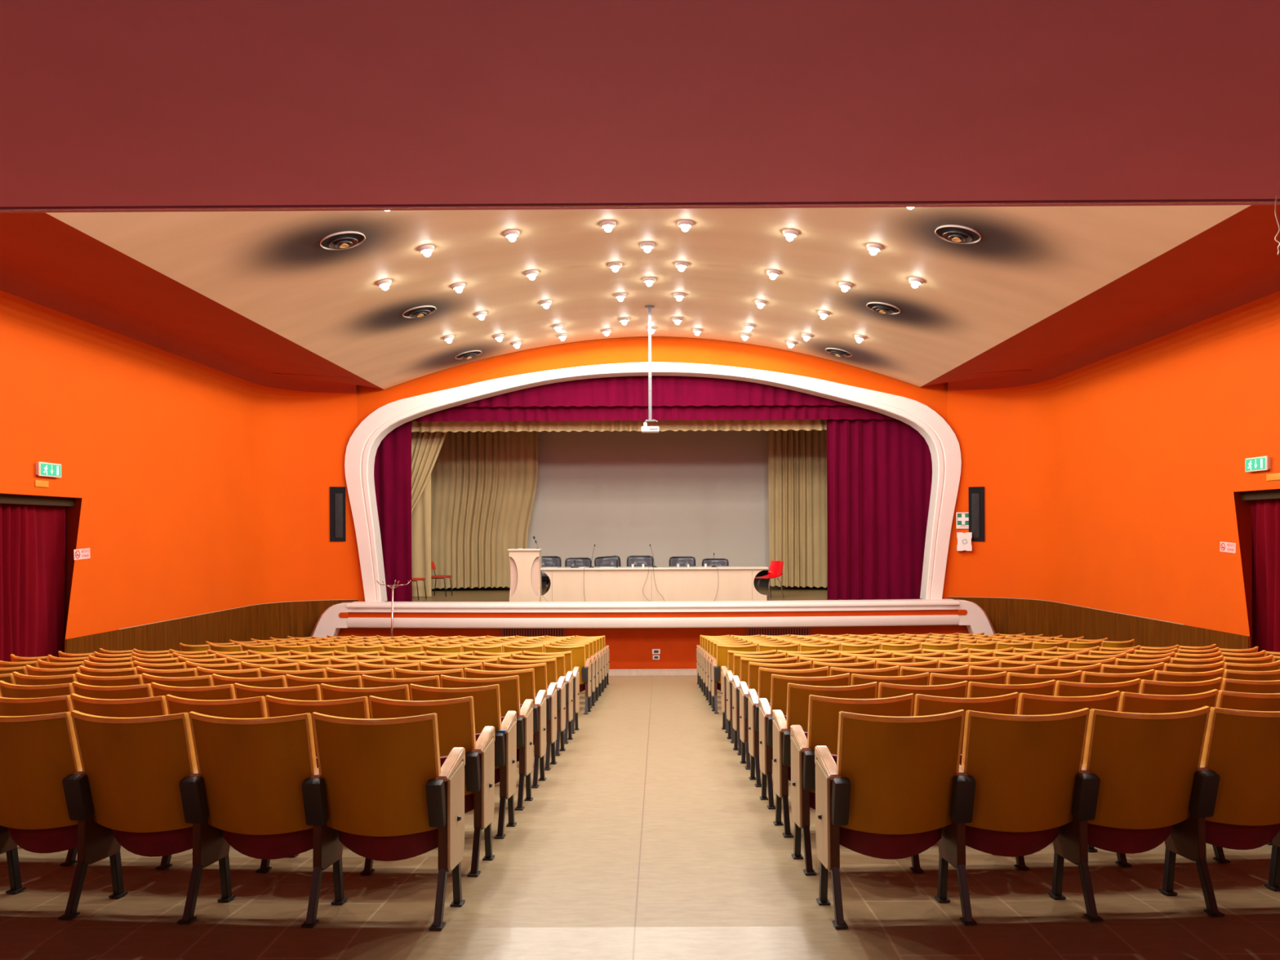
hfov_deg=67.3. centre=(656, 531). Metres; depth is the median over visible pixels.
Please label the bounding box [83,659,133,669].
seat
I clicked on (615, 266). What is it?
ceiling lamp
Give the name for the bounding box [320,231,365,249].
ceiling vent
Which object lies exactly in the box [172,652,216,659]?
seat
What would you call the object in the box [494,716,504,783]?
seat cushion
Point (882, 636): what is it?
seat
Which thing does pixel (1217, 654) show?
seat
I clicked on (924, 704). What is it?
seat
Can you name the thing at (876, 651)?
seat
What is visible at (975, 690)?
seat
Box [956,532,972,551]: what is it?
box
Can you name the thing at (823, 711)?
seat
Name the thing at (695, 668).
trim
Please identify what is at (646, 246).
ceiling lamp
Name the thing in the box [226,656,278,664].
seat
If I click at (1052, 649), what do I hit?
seat
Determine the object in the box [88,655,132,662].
seat
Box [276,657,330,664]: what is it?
seat
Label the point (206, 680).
seat
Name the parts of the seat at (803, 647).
rail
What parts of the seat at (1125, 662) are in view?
rail, backrest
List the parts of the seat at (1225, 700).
rail, backrest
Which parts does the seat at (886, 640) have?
rail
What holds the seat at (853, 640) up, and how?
on the floor at (649, 837)
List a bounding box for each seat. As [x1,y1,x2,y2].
[0,660,39,667]
[0,666,27,675]
[0,673,15,684]
[0,680,74,697]
[0,694,73,715]
[0,711,81,893]
[10,653,49,662]
[12,671,76,685]
[25,664,79,675]
[36,658,84,668]
[48,654,89,662]
[57,650,94,657]
[57,710,197,919]
[60,693,168,866]
[71,681,153,699]
[75,672,143,686]
[79,665,137,676]
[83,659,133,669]
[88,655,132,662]
[93,651,132,657]
[99,648,133,653]
[131,652,173,658]
[131,655,178,663]
[133,648,169,654]
[133,660,186,669]
[136,666,197,677]
[141,673,213,687]
[151,682,235,700]
[155,694,267,869]
[168,648,208,655]
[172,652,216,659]
[177,656,226,664]
[177,711,318,924]
[179,643,210,651]
[185,661,241,670]
[196,666,261,677]
[205,640,235,645]
[207,649,248,655]
[209,643,242,652]
[211,673,286,687]
[215,653,261,659]
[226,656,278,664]
[229,640,257,643]
[233,683,321,700]
[234,641,265,645]
[240,661,299,671]
[241,643,275,652]
[247,649,290,655]
[250,638,277,641]
[255,695,369,872]
[257,640,285,644]
[259,666,326,678]
[260,653,308,659]
[264,641,297,645]
[270,636,295,639]
[274,644,311,652]
[276,638,305,641]
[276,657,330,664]
[284,674,362,696]
[285,640,316,644]
[287,635,311,639]
[289,649,334,656]
[295,637,321,640]
[296,641,329,645]
[297,662,359,672]
[301,711,465,929]
[304,638,333,642]
[307,653,357,660]
[309,644,346,652]
[311,635,337,639]
[315,640,347,644]
[320,683,409,718]
[321,637,349,640]
[325,667,394,688]
[326,635,351,637]
[329,642,364,646]
[329,657,385,670]
[333,639,364,642]
[333,650,379,659]
[337,635,364,639]
[346,644,384,652]
[347,640,380,644]
[349,637,377,640]
[351,635,377,637]
[356,653,407,661]
[358,662,420,678]
[360,695,494,876]
[361,674,439,700]
[363,635,391,639]
[363,639,395,642]
[364,642,399,650]
[376,635,403,637]
[377,637,408,640]
[379,650,426,660]
[380,640,413,644]
[383,644,422,653]
[385,657,440,670]
[391,636,419,639]
[394,639,426,642]
[394,667,463,688]
[400,642,435,648]
[403,635,430,637]
[407,637,438,640]
[407,653,458,664]
[409,684,516,839]
[413,640,448,646]
[419,636,448,639]
[420,662,482,678]
[422,644,462,656]
[426,639,459,644]
[426,650,473,659]
[430,635,457,638]
[435,642,473,652]
[438,637,469,640]
[440,675,533,810]
[441,657,498,670]
[448,636,478,639]
[448,640,484,645]
[457,635,486,638]
[458,653,511,664]
[459,639,493,642]
[462,644,502,655]
[464,667,546,788]
[469,637,501,642]
[473,642,511,653]
[474,650,522,659]
[478,636,508,639]
[483,662,556,770]
[484,640,519,645]
[486,635,515,639]
[493,639,527,644]
[498,657,565,755]
[501,637,533,640]
[502,644,543,655]
[509,636,539,639]
[511,642,550,653]
[511,653,573,743]
[515,635,545,638]
[520,640,556,645]
[523,650,579,733]
[527,639,561,643]
[533,637,566,641]
[540,636,570,639]
[544,644,591,714]
[545,635,574,638]
[551,642,595,708]
[557,640,598,702]
[562,639,601,697]
[567,637,604,693]
[571,636,607,689]
[575,635,608,685]
[696,635,729,685]
[697,635,733,688]
[700,636,737,693]
[702,638,741,697]
[705,640,746,702]
[707,641,751,707]
[711,644,757,713]
[720,649,776,733]
[726,653,786,742]
[730,634,759,637]
[732,656,797,755]
[733,635,764,639]
[737,636,770,640]
[739,661,811,769]
[742,638,776,642]
[746,640,782,644]
[747,666,828,786]
[752,641,791,651]
[758,643,799,653]
[759,673,849,808]
[760,634,789,637]
[765,635,795,639]
[770,636,803,640]
[772,681,877,837]
[777,637,810,642]
[777,648,825,657]
[783,639,819,644]
[786,652,839,662]
[790,634,819,637]
[790,693,924,875]
[791,640,829,651]
[796,635,826,637]
[798,656,855,668]
[799,643,839,653]
[803,636,835,640]
[811,637,844,642]
[813,660,875,675]
[814,709,977,928]
[819,633,848,636]
[820,639,855,642]
[826,635,857,639]
[826,648,874,657]
[829,640,867,649]
[829,665,899,685]
[835,635,867,640]
[840,642,880,653]
[840,651,892,662]
[845,637,878,640]
[848,633,876,637]
[850,672,929,698]
[855,638,890,644]
[856,655,912,668]
[857,634,887,639]
[867,635,898,639]
[867,640,904,649]
[874,648,921,657]
[875,659,937,675]
[876,633,904,635]
[877,680,968,716]
[878,636,911,641]
[880,642,919,650]
[887,634,916,637]
[890,638,925,642]
[892,651,943,662]
[898,635,928,639]
[899,665,968,685]
[904,632,932,636]
[904,640,941,644]
[911,636,943,641]
[912,654,968,668]
[913,692,1029,870]
[916,634,945,636]
[920,641,959,650]
[921,648,968,657]
[925,638,959,641]
[928,635,959,638]
[928,671,1007,697]
[932,632,958,635]
[937,658,999,672]
[941,639,977,644]
[942,635,974,639]
[942,650,993,661]
[944,633,972,636]
[958,632,984,635]
[958,635,987,638]
[958,640,996,649]
[959,637,991,641]
[959,707,1102,921]
[967,680,1056,715]
[968,647,1013,653]
[968,653,1023,666]
[968,663,1036,683]
[972,633,999,636]
[974,635,1004,639]
[976,639,1011,643]
[987,634,1016,637]
[991,637,1023,640]
[992,649,1042,657]
[995,640,1032,649]
[998,657,1058,667]
[999,632,1025,635]
[1004,635,1034,639]
[1005,670,1082,684]
[1011,638,1044,643]
[1013,646,1057,653]
[1015,634,1043,637]
[1017,690,1132,866]
[1022,653,1075,661]
[1023,636,1054,640]
[1031,640,1068,648]
[1034,635,1062,638]
[1035,662,1102,674]
[1041,648,1089,656]
[1044,638,1076,642]
[1053,635,1084,639]
[1053,678,1141,696]
[1057,645,1099,652]
[1057,657,1115,666]
[1066,640,1102,648]
[1075,652,1126,660]
[1076,637,1107,641]
[1080,669,1155,683]
[1082,706,1224,916]
[1088,648,1134,655]
[1099,645,1140,651]
[1100,662,1164,673]
[1101,639,1134,648]
[1115,656,1171,666]
[1117,688,1230,862]
[1125,651,1175,659]
[1133,648,1177,654]
[1138,676,1222,695]
[1139,644,1179,650]
[1153,667,1224,682]
[1163,661,1224,672]
[1169,655,1223,665]
[1174,650,1222,658]
[1177,647,1219,653]
[1178,644,1216,649]
[1200,706,1279,890]
[1215,689,1279,844]
[1218,646,1258,653]
[1220,678,1279,693]
[1221,649,1266,657]
[1222,654,1273,663]
[1222,669,1279,680]
[1223,660,1279,671]
[1264,651,1279,656]
[1272,655,1279,662]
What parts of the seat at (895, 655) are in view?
rail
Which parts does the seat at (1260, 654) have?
backrest, rail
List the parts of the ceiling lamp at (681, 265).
bulb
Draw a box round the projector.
[641,420,659,432]
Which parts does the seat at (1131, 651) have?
backrest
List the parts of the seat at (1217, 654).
backrest, rail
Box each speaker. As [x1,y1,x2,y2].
[329,486,346,541]
[968,486,984,541]
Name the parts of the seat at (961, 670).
rail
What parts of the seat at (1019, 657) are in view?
rail, backrest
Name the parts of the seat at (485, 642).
rail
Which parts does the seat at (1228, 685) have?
rail, backrest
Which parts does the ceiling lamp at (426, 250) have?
bulb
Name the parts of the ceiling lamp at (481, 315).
bulb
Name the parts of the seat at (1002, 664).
rail, backrest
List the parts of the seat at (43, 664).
rail, backrest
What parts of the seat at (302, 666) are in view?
backrest, rail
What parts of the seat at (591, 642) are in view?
backrest, rail, armrest, leg, aisle panel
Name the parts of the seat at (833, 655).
rail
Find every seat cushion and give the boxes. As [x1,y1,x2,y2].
[8,824,77,853]
[111,826,192,857]
[222,756,318,859]
[337,755,447,861]
[464,733,480,813]
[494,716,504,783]
[516,703,523,761]
[579,660,586,692]
[715,659,720,690]
[783,715,791,781]
[804,731,815,809]
[831,754,942,859]
[959,754,1059,857]
[1082,754,1173,853]
[1205,820,1279,849]
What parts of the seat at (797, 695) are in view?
aisle panel, leg, armrest, frame, leg, backrest, rail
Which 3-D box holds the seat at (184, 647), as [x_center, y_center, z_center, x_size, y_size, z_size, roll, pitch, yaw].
[-6.241,1.957,13.155,0.557,0.883,0.419,0,0,20]
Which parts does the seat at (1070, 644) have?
rail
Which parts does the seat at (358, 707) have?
leg, rail, backrest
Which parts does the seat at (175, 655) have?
rail, backrest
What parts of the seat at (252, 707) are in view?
leg, rail, backrest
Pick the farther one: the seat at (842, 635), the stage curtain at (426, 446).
the stage curtain at (426, 446)
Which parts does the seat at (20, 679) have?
rail, backrest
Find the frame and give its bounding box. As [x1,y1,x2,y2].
[344,361,961,601]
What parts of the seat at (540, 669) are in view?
rail, backrest, leg, frame, armrest, leg, aisle panel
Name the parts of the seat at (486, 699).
rail, backrest, leg, frame, armrest, leg, aisle panel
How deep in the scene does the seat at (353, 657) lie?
9.49 m
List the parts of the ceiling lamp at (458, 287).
bulb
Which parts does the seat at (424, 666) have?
rail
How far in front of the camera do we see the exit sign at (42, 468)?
11.89 m
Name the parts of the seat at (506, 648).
rail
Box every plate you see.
[35,480,48,487]
[1266,472,1279,480]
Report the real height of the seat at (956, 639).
0.883 m
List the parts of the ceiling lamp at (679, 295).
bulb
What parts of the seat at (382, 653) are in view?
rail, backrest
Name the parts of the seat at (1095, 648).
backrest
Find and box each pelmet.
[0,493,74,506]
[1240,488,1279,500]
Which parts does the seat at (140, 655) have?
backrest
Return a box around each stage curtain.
[373,421,412,601]
[411,431,447,513]
[411,474,431,596]
[431,431,537,589]
[768,429,826,587]
[826,418,932,599]
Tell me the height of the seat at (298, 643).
0.883 m
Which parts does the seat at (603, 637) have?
rail, backrest, aisle panel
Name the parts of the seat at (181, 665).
rail, backrest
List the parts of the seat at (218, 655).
backrest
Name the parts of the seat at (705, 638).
aisle panel, rail, backrest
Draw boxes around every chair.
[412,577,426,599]
[431,561,452,596]
[541,555,561,595]
[564,557,591,566]
[594,555,621,566]
[626,555,653,566]
[669,556,695,566]
[702,558,728,569]
[754,560,784,599]
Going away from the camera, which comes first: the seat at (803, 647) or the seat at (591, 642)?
the seat at (803, 647)
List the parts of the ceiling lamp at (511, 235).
bulb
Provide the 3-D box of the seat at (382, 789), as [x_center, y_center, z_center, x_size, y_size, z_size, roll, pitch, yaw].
[-1.137,1.177,4.027,0.610,0.883,0.419,0,0,3]
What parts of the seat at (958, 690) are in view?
rail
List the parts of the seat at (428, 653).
rail, backrest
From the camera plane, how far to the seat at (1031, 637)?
14.91 m
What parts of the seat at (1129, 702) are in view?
backrest, rail, leg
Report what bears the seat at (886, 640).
on the floor at (649, 837)
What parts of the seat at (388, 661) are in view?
rail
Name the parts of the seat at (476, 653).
rail, backrest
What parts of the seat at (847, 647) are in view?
rail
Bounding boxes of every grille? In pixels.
[334,493,342,537]
[971,493,979,537]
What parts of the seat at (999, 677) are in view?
rail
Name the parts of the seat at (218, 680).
backrest, rail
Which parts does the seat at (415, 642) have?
rail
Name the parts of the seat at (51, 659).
backrest, rail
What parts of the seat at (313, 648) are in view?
rail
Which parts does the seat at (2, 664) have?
backrest, rail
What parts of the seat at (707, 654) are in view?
aisle panel, leg, rail, backrest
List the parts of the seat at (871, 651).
backrest, rail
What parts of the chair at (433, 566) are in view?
backrest, leg, leg, seat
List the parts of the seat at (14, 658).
rail, backrest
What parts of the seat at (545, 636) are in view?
rail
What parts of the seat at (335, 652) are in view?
rail, backrest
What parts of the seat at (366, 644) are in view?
rail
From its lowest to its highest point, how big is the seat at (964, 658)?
0.883 m
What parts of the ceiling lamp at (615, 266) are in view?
bulb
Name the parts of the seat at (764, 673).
aisle panel, leg, armrest, frame, leg, backrest, rail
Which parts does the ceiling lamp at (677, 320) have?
bulb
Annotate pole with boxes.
[644,305,657,423]
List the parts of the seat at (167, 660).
rail, backrest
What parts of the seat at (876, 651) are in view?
rail, backrest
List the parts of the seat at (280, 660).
rail, backrest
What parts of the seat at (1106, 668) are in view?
rail, backrest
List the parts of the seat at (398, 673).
rail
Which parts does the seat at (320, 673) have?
rail, backrest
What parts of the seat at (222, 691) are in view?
rail, backrest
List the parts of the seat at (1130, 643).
backrest, rail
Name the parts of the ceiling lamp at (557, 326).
bulb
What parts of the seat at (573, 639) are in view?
rail, backrest, leg, aisle panel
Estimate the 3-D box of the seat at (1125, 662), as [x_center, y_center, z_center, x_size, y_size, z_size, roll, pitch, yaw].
[4.122,1.504,8.262,0.557,0.883,0.419,0,0,-11]
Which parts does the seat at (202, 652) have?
backrest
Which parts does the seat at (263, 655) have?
backrest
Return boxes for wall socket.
[652,648,660,653]
[653,655,659,659]
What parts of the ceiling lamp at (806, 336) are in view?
bulb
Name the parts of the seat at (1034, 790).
backrest, rail, leg, frame, armrest, leg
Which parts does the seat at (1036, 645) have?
backrest, rail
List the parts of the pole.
ceiling plate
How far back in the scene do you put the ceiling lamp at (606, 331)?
18.44 m
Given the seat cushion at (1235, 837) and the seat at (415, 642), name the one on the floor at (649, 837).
the seat at (415, 642)
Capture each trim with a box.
[0,201,1279,211]
[608,668,696,670]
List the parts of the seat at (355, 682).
rail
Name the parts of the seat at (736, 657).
aisle panel, leg, armrest, frame, leg, rail, backrest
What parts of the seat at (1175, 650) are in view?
backrest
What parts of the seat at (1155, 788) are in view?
backrest, rail, leg, frame, armrest, leg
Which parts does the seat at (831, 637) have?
rail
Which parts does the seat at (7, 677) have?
backrest, rail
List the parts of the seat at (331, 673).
rail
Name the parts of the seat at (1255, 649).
backrest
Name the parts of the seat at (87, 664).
rail, backrest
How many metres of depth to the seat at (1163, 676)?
6.43 m
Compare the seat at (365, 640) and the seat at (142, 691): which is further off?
the seat at (365, 640)
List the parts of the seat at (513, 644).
rail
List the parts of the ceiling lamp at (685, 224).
bulb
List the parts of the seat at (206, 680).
rail, backrest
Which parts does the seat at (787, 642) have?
rail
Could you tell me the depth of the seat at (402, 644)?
12.91 m
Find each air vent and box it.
[501,628,565,636]
[746,626,810,635]
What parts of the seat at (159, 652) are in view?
rail, backrest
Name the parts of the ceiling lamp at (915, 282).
bulb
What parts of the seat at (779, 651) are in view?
rail, backrest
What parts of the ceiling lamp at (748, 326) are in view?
bulb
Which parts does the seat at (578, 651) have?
rail, backrest, leg, frame, armrest, leg, aisle panel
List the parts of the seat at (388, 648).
backrest, rail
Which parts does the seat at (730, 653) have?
aisle panel, leg, armrest, frame, leg, rail, backrest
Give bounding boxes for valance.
[410,404,894,422]
[411,419,826,432]
[453,375,849,407]
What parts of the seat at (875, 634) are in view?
rail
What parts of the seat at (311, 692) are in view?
rail, backrest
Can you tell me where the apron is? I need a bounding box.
[310,599,995,637]
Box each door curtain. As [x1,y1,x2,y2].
[0,503,65,662]
[1249,498,1279,652]
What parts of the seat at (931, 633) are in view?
rail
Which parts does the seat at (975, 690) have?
rail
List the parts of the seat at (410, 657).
rail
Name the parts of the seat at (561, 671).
rail, backrest, leg, frame, armrest, leg, aisle panel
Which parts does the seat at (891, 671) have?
rail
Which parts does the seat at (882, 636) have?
rail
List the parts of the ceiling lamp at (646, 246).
bulb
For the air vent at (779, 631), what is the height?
0.320 m
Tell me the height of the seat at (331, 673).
0.883 m
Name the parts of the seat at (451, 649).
rail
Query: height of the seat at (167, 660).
0.883 m
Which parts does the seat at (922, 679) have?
rail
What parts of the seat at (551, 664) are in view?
rail, backrest, leg, frame, armrest, leg, aisle panel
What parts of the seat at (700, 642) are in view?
aisle panel, rail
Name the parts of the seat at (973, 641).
rail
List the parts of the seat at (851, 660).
rail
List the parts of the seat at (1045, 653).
backrest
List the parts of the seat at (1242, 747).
backrest, rail, leg, frame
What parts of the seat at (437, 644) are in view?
rail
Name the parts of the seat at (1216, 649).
backrest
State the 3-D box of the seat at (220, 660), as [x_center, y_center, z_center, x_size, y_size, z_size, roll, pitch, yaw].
[-4.249,1.613,9.123,0.557,0.883,0.419,0,0,13]
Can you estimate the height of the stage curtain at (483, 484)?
4.733 m
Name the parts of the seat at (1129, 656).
rail, backrest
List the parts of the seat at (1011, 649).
backrest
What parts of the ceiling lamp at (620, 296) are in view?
bulb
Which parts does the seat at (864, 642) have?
rail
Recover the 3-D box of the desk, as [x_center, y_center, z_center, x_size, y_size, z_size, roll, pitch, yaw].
[-0.095,1.095,20.190,4.790,0.710,0.780,0,0,0]
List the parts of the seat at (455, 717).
leg, rail, backrest, leg, frame, armrest, aisle panel, leg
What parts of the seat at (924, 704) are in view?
rail, backrest, leg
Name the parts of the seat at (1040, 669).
rail, backrest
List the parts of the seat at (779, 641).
rail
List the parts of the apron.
apron moulding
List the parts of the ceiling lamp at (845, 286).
bulb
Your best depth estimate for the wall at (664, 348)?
19.40 m
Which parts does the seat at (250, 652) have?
backrest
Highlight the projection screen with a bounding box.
[527,429,768,569]
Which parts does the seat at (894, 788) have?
leg, aisle panel, armrest, frame, leg, backrest, rail, leg, frame, armrest, leg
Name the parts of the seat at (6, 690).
backrest, rail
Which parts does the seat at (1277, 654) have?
rail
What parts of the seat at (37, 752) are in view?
frame, leg, rail, backrest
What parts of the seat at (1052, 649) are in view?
backrest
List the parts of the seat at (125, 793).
leg, armrest, frame, leg, rail, backrest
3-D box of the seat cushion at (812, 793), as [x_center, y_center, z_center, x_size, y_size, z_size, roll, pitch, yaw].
[0.987,1.228,4.868,0.472,0.418,0.190,0,0,-3]
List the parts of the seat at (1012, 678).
rail, backrest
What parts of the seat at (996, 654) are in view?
backrest, rail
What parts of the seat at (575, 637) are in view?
rail, backrest, leg, aisle panel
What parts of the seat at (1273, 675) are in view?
rail, backrest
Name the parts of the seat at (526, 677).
rail, backrest, leg, frame, armrest, leg, aisle panel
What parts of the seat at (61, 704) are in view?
rail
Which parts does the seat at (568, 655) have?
rail, backrest, leg, frame, armrest, leg, aisle panel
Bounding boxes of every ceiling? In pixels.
[0,0,1279,206]
[46,204,1251,389]
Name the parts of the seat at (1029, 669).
rail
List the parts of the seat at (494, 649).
rail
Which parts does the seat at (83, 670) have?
backrest, rail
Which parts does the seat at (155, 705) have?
leg, rail, backrest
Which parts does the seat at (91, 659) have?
rail, backrest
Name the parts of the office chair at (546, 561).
seat, backrest, frame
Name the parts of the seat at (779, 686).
aisle panel, leg, armrest, frame, leg, backrest, rail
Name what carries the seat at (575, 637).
on the floor at (649, 837)
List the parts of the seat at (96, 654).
backrest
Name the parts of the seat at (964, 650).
rail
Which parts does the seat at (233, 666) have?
rail, backrest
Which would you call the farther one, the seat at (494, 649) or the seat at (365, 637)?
the seat at (365, 637)
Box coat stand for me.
[376,580,410,636]
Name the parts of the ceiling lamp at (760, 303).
bulb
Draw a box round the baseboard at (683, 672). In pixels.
[608,669,697,675]
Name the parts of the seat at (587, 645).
rail, backrest, leg, armrest, leg, aisle panel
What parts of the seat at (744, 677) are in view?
aisle panel, leg, armrest, frame, leg, rail, backrest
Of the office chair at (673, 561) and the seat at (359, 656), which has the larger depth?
the office chair at (673, 561)
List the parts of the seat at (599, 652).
rail, backrest, armrest, leg, aisle panel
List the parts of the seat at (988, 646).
backrest, rail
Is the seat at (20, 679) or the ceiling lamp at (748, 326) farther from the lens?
the ceiling lamp at (748, 326)
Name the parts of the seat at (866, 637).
rail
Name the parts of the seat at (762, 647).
rail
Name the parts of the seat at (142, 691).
rail, backrest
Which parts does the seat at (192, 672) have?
backrest, rail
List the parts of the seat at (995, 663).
rail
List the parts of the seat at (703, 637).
aisle panel, backrest, rail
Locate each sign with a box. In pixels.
[35,462,61,477]
[73,547,90,559]
[955,512,968,528]
[1219,541,1235,553]
[1244,455,1270,472]
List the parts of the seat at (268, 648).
rail, backrest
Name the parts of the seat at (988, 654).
rail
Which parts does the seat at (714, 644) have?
aisle panel, leg, armrest, leg, backrest, rail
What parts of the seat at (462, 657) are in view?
rail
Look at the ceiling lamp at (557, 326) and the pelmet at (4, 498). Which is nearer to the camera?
the pelmet at (4, 498)
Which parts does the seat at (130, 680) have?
rail, backrest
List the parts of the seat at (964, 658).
rail, backrest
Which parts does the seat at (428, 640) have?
rail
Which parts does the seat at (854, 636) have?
rail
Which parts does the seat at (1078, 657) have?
rail, backrest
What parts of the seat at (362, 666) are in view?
rail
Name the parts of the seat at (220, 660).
rail, backrest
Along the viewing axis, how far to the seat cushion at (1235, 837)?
4.16 m
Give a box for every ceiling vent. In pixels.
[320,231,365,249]
[402,305,435,318]
[454,350,481,359]
[825,347,852,356]
[866,302,900,314]
[934,225,981,244]
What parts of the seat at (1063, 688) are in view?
backrest, rail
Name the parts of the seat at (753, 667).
aisle panel, leg, armrest, frame, leg, rail, backrest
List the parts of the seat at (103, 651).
backrest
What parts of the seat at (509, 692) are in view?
rail, backrest, leg, frame, armrest, leg, aisle panel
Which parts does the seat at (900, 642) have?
rail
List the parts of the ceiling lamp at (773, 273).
bulb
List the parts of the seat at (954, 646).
rail, backrest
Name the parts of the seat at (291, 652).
backrest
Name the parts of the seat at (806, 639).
rail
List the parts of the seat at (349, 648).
rail, backrest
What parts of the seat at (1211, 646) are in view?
backrest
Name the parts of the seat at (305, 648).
rail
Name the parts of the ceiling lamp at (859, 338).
bulb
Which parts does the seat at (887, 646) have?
rail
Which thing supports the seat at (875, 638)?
on the floor at (649, 837)
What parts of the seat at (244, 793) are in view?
leg, armrest, frame, leg, rail, backrest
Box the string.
[1274,194,1279,254]
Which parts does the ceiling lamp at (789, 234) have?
bulb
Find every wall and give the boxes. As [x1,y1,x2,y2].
[0,199,1279,213]
[0,213,382,653]
[337,625,968,669]
[355,336,947,601]
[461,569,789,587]
[921,204,1279,648]
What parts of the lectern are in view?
panel, panel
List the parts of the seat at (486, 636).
rail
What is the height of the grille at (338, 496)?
0.895 m
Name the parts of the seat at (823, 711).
aisle panel, leg, armrest, frame, leg, backrest, rail, leg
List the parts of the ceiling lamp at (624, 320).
bulb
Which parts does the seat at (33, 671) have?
backrest, rail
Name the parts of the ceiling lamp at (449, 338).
bulb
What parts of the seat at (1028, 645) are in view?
rail, backrest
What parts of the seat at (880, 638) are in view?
rail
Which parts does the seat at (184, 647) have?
rail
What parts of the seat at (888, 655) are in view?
rail, backrest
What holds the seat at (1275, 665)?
on the floor at (649, 837)
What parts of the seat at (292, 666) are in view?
rail, backrest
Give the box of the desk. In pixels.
[540,565,768,601]
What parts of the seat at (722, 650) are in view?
aisle panel, leg, armrest, frame, leg, backrest, rail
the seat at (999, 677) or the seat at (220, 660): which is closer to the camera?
the seat at (999, 677)
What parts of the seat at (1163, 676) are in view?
rail, backrest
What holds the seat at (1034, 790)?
on the floor at (649, 837)
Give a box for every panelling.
[66,600,358,653]
[948,597,1248,648]
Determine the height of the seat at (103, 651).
0.883 m
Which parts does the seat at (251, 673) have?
rail, backrest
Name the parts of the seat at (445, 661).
rail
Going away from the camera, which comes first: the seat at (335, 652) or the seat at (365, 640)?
the seat at (335, 652)
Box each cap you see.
[118,599,358,630]
[947,596,1184,625]
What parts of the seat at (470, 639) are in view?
rail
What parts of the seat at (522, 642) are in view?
rail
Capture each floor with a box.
[0,675,1279,959]
[412,586,884,601]
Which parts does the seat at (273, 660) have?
rail, backrest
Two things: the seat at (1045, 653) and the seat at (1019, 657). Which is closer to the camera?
the seat at (1019, 657)
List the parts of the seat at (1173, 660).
rail, backrest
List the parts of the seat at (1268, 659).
rail, backrest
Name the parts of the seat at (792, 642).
rail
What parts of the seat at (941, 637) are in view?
rail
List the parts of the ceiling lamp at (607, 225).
bulb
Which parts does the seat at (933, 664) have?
rail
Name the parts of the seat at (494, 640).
rail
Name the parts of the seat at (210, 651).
backrest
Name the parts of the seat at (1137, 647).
backrest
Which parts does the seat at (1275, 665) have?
rail, backrest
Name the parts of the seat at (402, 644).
rail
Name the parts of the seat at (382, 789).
leg, armrest, frame, leg, rail, backrest, leg, frame, armrest, aisle panel, leg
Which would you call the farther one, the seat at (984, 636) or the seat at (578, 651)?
the seat at (984, 636)
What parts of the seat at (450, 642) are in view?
rail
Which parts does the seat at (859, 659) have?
rail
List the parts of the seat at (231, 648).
rail, backrest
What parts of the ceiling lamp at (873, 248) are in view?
bulb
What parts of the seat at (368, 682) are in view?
rail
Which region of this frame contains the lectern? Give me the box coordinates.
[507,548,542,601]
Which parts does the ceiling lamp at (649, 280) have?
bulb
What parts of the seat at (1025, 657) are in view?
rail, backrest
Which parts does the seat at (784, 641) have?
rail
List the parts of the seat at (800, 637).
rail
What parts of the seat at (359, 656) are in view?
rail, backrest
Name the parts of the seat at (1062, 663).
rail, backrest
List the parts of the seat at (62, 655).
backrest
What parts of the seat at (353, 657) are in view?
rail, backrest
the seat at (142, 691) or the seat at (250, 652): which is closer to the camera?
the seat at (142, 691)
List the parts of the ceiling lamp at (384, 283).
bulb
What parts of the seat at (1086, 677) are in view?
rail, backrest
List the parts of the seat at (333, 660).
rail, backrest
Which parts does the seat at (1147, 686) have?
rail, backrest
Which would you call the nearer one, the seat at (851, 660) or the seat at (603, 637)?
the seat at (851, 660)
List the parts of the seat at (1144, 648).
backrest, rail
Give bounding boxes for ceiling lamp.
[376,279,391,290]
[417,244,434,257]
[442,334,453,342]
[451,282,465,293]
[474,311,487,319]
[493,333,504,342]
[503,230,519,241]
[511,341,521,348]
[524,270,538,279]
[539,300,551,308]
[551,324,563,331]
[556,333,567,340]
[600,220,616,232]
[600,328,612,336]
[608,262,622,271]
[613,293,626,301]
[618,317,630,324]
[640,241,654,252]
[642,276,655,286]
[646,326,657,333]
[671,316,683,324]
[673,292,685,301]
[674,261,688,271]
[677,219,693,231]
[692,328,702,335]
[739,333,751,340]
[743,323,755,331]
[754,299,767,308]
[766,269,780,279]
[782,229,799,240]
[786,340,796,347]
[801,333,812,341]
[817,310,830,319]
[838,281,853,292]
[853,334,866,342]
[866,243,882,255]
[908,276,924,288]
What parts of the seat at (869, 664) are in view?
rail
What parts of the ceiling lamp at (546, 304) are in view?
bulb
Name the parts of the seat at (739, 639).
leg, aisle panel, rail, backrest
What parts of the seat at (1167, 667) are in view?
rail, backrest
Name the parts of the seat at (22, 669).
backrest, rail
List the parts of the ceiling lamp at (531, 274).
bulb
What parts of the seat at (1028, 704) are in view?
backrest, rail, leg, leg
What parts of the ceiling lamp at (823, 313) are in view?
bulb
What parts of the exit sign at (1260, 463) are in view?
green panel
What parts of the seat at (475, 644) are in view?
rail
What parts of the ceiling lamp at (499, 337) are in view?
bulb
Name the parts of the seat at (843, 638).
rail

